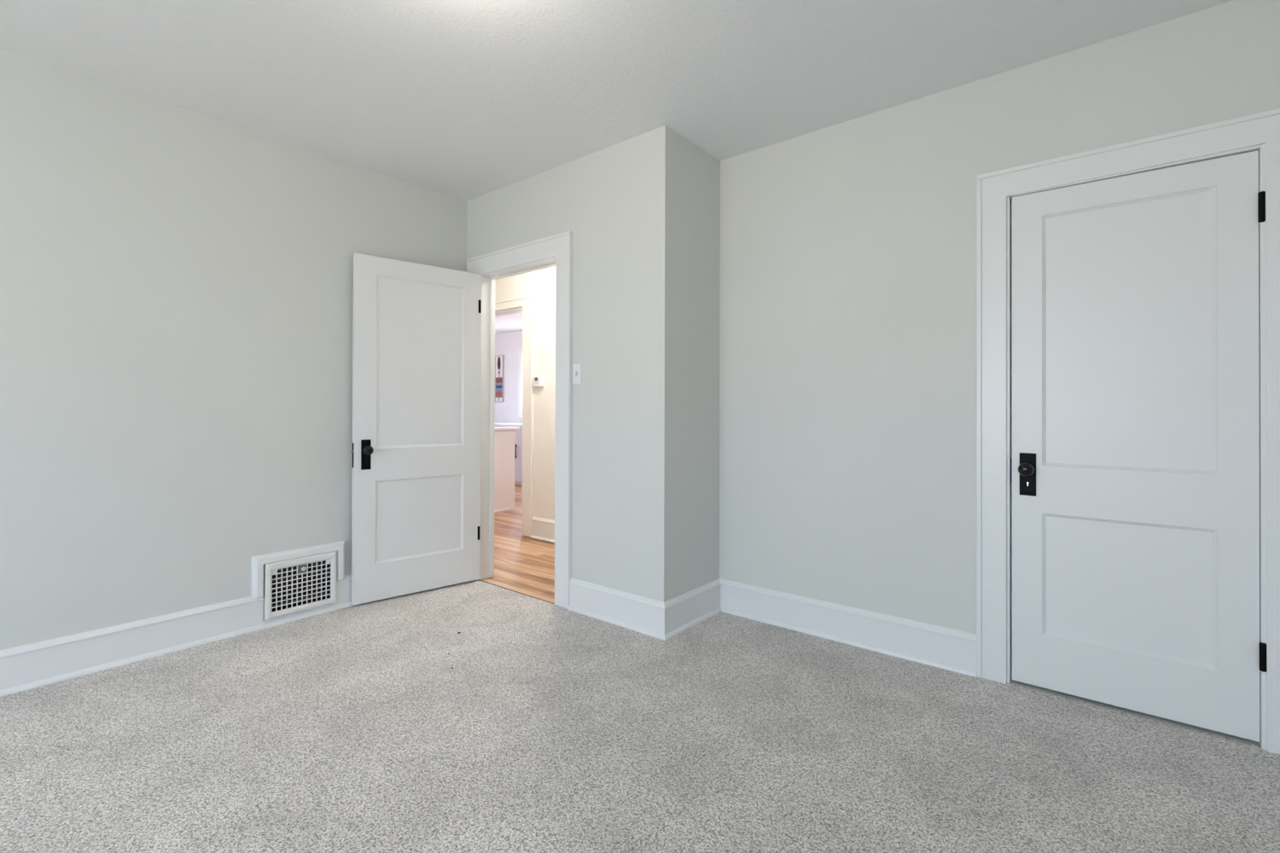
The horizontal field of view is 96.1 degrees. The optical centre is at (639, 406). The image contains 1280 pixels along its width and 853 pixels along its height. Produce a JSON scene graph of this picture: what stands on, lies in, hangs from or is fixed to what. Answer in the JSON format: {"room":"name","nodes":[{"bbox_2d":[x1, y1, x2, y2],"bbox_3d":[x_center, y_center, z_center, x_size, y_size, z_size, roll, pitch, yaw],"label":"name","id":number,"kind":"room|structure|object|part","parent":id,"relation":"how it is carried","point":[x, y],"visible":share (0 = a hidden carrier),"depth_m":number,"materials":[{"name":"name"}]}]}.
{"room":"empty bedroom","nodes":[
{"label":"empty bedroom","id":0,"kind":"room"},
{"bbox_2d":[0,48,466,650],"bbox_3d":[-2.795,-0.143,2.073,0.120,2.570,4.940,0,0,39],"label":"wall","id":1,"kind":"structure","parent":0,"point":[177,282],"depth_m":2.69,"materials":[{"name":"grey paint"}]},
{"bbox_2d":[0,574,358,697],"bbox_3d":[-2.701,1.055,2.065,0.033,0.175,4.820,0,0,39],"label":"baseboard","id":2,"kind":"structure","parent":1,"relation":"attached to","point":[32,666],"depth_m":2.59,"materials":[{"name":"white paint"}]},
{"bbox_2d":[250,541,344,620],"bbox_3d":[-1.882,0.939,3.159,0.160,0.335,0.460,0,0,39],"label":"air vent","id":3,"kind":"object","parent":1,"relation":"in","point":[292,581],"visible":0.99,"depth_m":3.13,"materials":[{"name":"white metal"}]},
{"bbox_3d":[-1.864,1.012,3.144,0.032,0.002,0.297,0,0,39],"label":"louvre blade","id":4,"kind":"part","parent":3,"relation":"part of","materials":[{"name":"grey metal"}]},
{"bbox_3d":[-1.838,0.962,3.124,0.042,0.289,0.352,0,0,39],"label":"vent frame","id":5,"kind":"part","parent":3,"relation":"part of","materials":[{"name":"white metal"}]},
{"bbox_3d":[-1.864,1.057,3.144,0.032,0.002,0.297,0,0,39],"label":"louvre blade","id":6,"kind":"part","parent":3,"relation":"part of","materials":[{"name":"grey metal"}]},
{"bbox_3d":[-1.864,0.922,3.145,0.032,0.002,0.297,0,0,39],"label":"louvre blade","id":7,"kind":"part","parent":3,"relation":"part of","materials":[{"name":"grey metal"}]},
{"bbox_3d":[-1.864,0.967,3.144,0.032,0.002,0.297,0,0,39],"label":"louvre blade","id":8,"kind":"part","parent":3,"relation":"part of","materials":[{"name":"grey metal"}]},
{"bbox_2d":[271,558,331,612],"bbox_3d":[-1.831,0.966,3.118,0.002,0.227,0.302,0,0,39],"label":"grille","id":9,"kind":"object","parent":3,"relation":"attached to","point":[302,566],"depth_m":3.11,"materials":[{"name":"white metal"}]},
{"bbox_3d":[-1.864,0.877,3.145,0.032,0.002,0.297,0,0,39],"label":"louvre blade","id":10,"kind":"part","parent":3,"relation":"part of","materials":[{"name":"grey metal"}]},
{"bbox_2d":[494,426,519,513],"bbox_3d":[-1.671,0.701,6.340,0.180,0.941,0.735,0,0,39],"label":"wall","id":11,"kind":"structure","parent":0,"point":[504,436],"depth_m":6.44,"materials":[{"name":"beige paint"}]},
{"bbox_3d":[-1.657,1.158,6.251,0.012,0.028,0.620,0,0,39],"label":"trim","id":12,"kind":"part","parent":11,"relation":"part of","materials":[{"name":"white paint"}]},
{"bbox_2d":[494,331,522,423],"bbox_3d":[-1.180,-0.035,8.885,5.220,2.430,0.120,0,0,39],"label":"wall","id":13,"kind":"structure","parent":0,"point":[506,344],"depth_m":9.62,"materials":[{"name":"white paint"}]},
{"bbox_2d":[494,354,504,401],"bbox_3d":[-2.394,-0.474,9.773,0.222,0.790,0.060,0,0,39],"label":"wall art","id":14,"kind":"object","parent":13,"relation":"attached to","point":[499,360],"visible":0.99,"depth_m":9.76,"materials":[{"name":"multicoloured paper"}]},
{"bbox_2d":[517,348,522,418],"bbox_3d":[-1.576,-0.390,9.150,1.050,1.140,0.110,0,0,39],"label":"window","id":15,"kind":"structure","parent":13,"relation":"in","point":[520,350],"depth_m":9.42,"materials":[{"name":"white paint"}]},
{"bbox_2d":[494,312,522,334],"bbox_3d":[-1.995,-1.300,7.881,5.220,0.095,2.720,0,0,39],"label":"ceiling","id":16,"kind":"structure","parent":0,"point":[510,322],"depth_m":8.66,"materials":[{"name":"white paint"}]},
{"bbox_2d":[494,266,555,520],"bbox_3d":[-1.096,-0.122,5.319,4.000,2.570,0.115,0,0,39],"label":"wall","id":17,"kind":"structure","parent":0,"point":[541,283],"depth_m":5.04,"materials":[{"name":"beige paint"}]},
{"bbox_2d":[494,295,534,537],"bbox_3d":[-1.361,0.085,5.524,1.150,2.155,0.158,0,0,39],"label":"door frame","id":18,"kind":"structure","parent":17,"relation":"attached to","point":[526,304],"depth_m":5.15,"materials":[{"name":"white paint"}]},
{"bbox_3d":[-1.396,-0.941,5.482,0.880,0.066,0.020,0,0,39],"label":"head casing","id":19,"kind":"part","parent":18,"relation":"part of","materials":[{"name":"white paint"}]},
{"bbox_3d":[-1.012,0.094,5.163,0.116,2.136,0.020,0,0,39],"label":"casing","id":20,"kind":"part","parent":18,"relation":"part of","materials":[{"name":"white paint"}]},
{"bbox_2d":[533,376,544,387],"bbox_3d":[-0.894,-0.221,5.061,0.124,0.098,0.034,0,0,39],"label":"thermostat","id":21,"kind":"object","parent":17,"relation":"attached to","point":[538,381],"visible":1,"depth_m":5.04,"materials":[{"name":"white plastic"}]},
{"bbox_2d":[530,516,554,543],"bbox_3d":[-0.275,1.069,4.550,1.758,0.185,0.033,0,0,39],"label":"baseboard","id":22,"kind":"structure","parent":17,"relation":"attached to","point":[543,529],"depth_m":5.01,"materials":[{"name":"white paint"}]},
{"bbox_2d":[466,125,720,602],"bbox_3d":[-0.378,-0.128,3.710,1.815,2.570,0.648,0,0,39],"label":"wall","id":23,"kind":"structure","parent":0,"point":[642,212],"depth_m":3.09,"materials":[{"name":"grey paint"}]},
{"bbox_2d":[466,231,572,609],"bbox_3d":[-0.749,0.077,3.646,0.996,2.164,0.140,0,0,39],"label":"door frame","id":24,"kind":"structure","parent":23,"relation":"attached to","point":[555,250],"depth_m":3.39,"materials":[{"name":"white paint"}]},
{"bbox_2d":[350,253,481,605],"bbox_3d":[-1.340,0.130,3.539,0.791,2.020,0.103,0,0,-42],"label":"door","id":25,"kind":"structure","parent":24,"relation":"attached to","point":[416,328],"depth_m":3.53,"materials":[{"name":"white paint"}]},
{"bbox_3d":[-1.651,0.280,3.307,0.002,0.142,0.025,0,0,-42],"label":"latch plate","id":26,"kind":"part","parent":25,"relation":"part of","materials":[{"name":"black metal"}]},
{"bbox_3d":[-1.589,0.279,3.336,0.052,0.174,0.004,0,0,-42],"label":"lock plate","id":27,"kind":"part","parent":25,"relation":"part of","materials":[{"name":"black metal"}]},
{"bbox_3d":[-1.567,0.252,3.311,0.055,0.055,0.064,0,0,-42],"label":"knob","id":28,"kind":"part","parent":25,"relation":"part of","materials":[{"name":"black metal"}]},
{"bbox_3d":[-1.360,0.681,3.566,0.524,0.468,0.011,0,0,-42],"label":"panel","id":29,"kind":"part","parent":25,"relation":"part of","materials":[{"name":"white paint"}]},
{"bbox_3d":[-1.357,-0.264,3.570,0.524,1.005,0.011,0,0,-42],"label":"panel","id":30,"kind":"part","parent":25,"relation":"part of","materials":[{"name":"white paint"}]},
{"bbox_3d":[-1.114,0.085,3.875,0.102,2.141,0.020,0,0,39],"label":"casing","id":31,"kind":"part","parent":24,"relation":"part of","materials":[{"name":"white paint"}]},
{"bbox_3d":[-0.779,-0.934,3.611,0.754,0.104,0.020,0,0,39],"label":"head casing","id":32,"kind":"part","parent":24,"relation":"part of","materials":[{"name":"white paint"}]},
{"bbox_3d":[-0.449,0.084,3.336,0.102,2.141,0.020,0,0,39],"label":"casing","id":33,"kind":"part","parent":24,"relation":"part of","materials":[{"name":"white paint"}]},
{"bbox_2d":[572,363,581,383],"bbox_3d":[-0.363,-0.187,3.269,0.069,0.115,0.019,0,0,39],"label":"light switch","id":34,"kind":"object","parent":23,"relation":"attached to","point":[576,367],"visible":1,"depth_m":3.27,"materials":[{"name":"white plastic"}]},
{"bbox_2d":[567,577,665,640],"bbox_3d":[-0.133,1.067,3.065,0.691,0.175,0.033,0,0,39],"label":"baseboard","id":35,"kind":"structure","parent":23,"relation":"attached to","point":[638,613],"depth_m":3.05,"materials":[{"name":"white paint"}]},
{"bbox_2d":[663,578,721,640],"bbox_3d":[0.289,1.068,3.063,0.033,0.175,0.561,0,0,39],"label":"baseboard","id":36,"kind":"structure","parent":23,"relation":"attached to","point":[683,612],"depth_m":3.04,"materials":[{"name":"white paint"}]},
{"bbox_2d":[0,0,1233,201],"bbox_3d":[-0.728,-1.478,0.824,4.906,0.100,5.588,0,0,39],"label":"ceiling","id":37,"kind":"structure","parent":0,"point":[465,100],"depth_m":2.36,"materials":[{"name":"white paint"}]},
{"bbox_2d":[0,484,1279,852],"bbox_3d":[-1.881,1.213,3.832,10.490,0.120,8.840,0,0,39],"label":"floor","id":38,"kind":"structure","parent":0,"point":[551,728],"depth_m":1.92,"materials":[{"name":"grey carpet"}]},
{"bbox_2d":[478,579,554,605],"bbox_3d":[-0.783,1.156,3.594,0.752,0.006,0.012,0,0,39],"label":"threshold","id":39,"kind":"object","parent":38,"relation":"on","point":[479,579],"visible":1,"depth_m":3.57,"materials":[{"name":"brown wood"}]},
{"bbox_2d":[514,426,522,485],"bbox_3d":[-1.573,0.740,8.701,0.920,0.875,0.612,0,0,39],"label":"base cabinet","id":40,"kind":"object","parent":38,"relation":"on","point":[518,439],"visible":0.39,"depth_m":8.54,"materials":[{"name":"grey paint"}]},
{"bbox_2d":[494,422,522,427],"bbox_3d":[-1.806,0.284,8.914,1.570,0.036,0.620,0,0,39],"label":"countertop","id":41,"kind":"structure","parent":40,"relation":"on","point":[505,424],"depth_m":8.74,"materials":[{"name":"white stone"}]},
{"bbox_3d":[-1.841,0.664,8.545,0.016,0.215,0.032,0,0,39],"label":"bar handle","id":42,"kind":"part","parent":40,"relation":"part of","materials":[{"name":"black metal"}]},
{"bbox_2d":[719,0,1279,745],"bbox_3d":[1.913,-0.127,2.639,3.091,2.670,0.812,0,0,39],"label":"wall","id":43,"kind":"structure","parent":0,"point":[847,291],"depth_m":2.71,"materials":[{"name":"grey paint"}]},
{"bbox_2d":[719,578,976,677],"bbox_3d":[0.943,1.069,2.873,1.290,0.175,0.033,0,0,39],"label":"baseboard","id":44,"kind":"structure","parent":43,"relation":"attached to","point":[935,646],"depth_m":2.78,"materials":[{"name":"white paint"}]},
{"bbox_2d":[976,108,1279,754],"bbox_3d":[1.857,0.081,2.217,0.957,2.150,0.143,0,0,39],"label":"door frame","id":45,"kind":"structure","parent":43,"relation":"attached to","point":[1260,131],"depth_m":2.32,"materials":[{"name":"white paint"}]},
{"bbox_3d":[1.500,0.091,2.437,0.088,2.131,0.020,0,0,39],"label":"casing","id":46,"kind":"part","parent":45,"relation":"part of","materials":[{"name":"white paint"}]},
{"bbox_3d":[1.826,-0.928,2.180,0.743,0.094,0.020,0,0,39],"label":"head casing","id":47,"kind":"part","parent":45,"relation":"part of","materials":[{"name":"white paint"}]},
{"bbox_3d":[2.146,0.090,1.914,0.088,2.131,0.020,0,0,39],"label":"casing","id":48,"kind":"part","parent":45,"relation":"part of","materials":[{"name":"white paint"}]},
{"bbox_2d":[1011,150,1266,742],"bbox_3d":[1.825,0.131,2.165,0.731,2.017,0.103,0,0,39],"label":"door","id":49,"kind":"structure","parent":43,"relation":"in","point":[1135,461],"depth_m":2.15,"materials":[{"name":"white paint"}]},
{"bbox_3d":[1.573,0.256,2.343,0.055,0.055,0.064,0,0,39],"label":"knob","id":50,"kind":"part","parent":49,"relation":"part of","materials":[{"name":"black metal"}]},
{"bbox_3d":[1.596,0.279,2.368,0.057,0.174,0.004,0,0,39],"label":"lock plate","id":51,"kind":"part","parent":49,"relation":"part of","materials":[{"name":"black metal"}]},
{"bbox_3d":[1.845,-0.270,2.196,0.486,0.999,0.011,0,0,39],"label":"panel","id":52,"kind":"part","parent":49,"relation":"part of","materials":[{"name":"white paint"}]},
{"bbox_3d":[1.842,0.681,2.191,0.486,0.474,0.011,0,0,39],"label":"panel","id":53,"kind":"part","parent":49,"relation":"part of","materials":[{"name":"white paint"}]}
]}

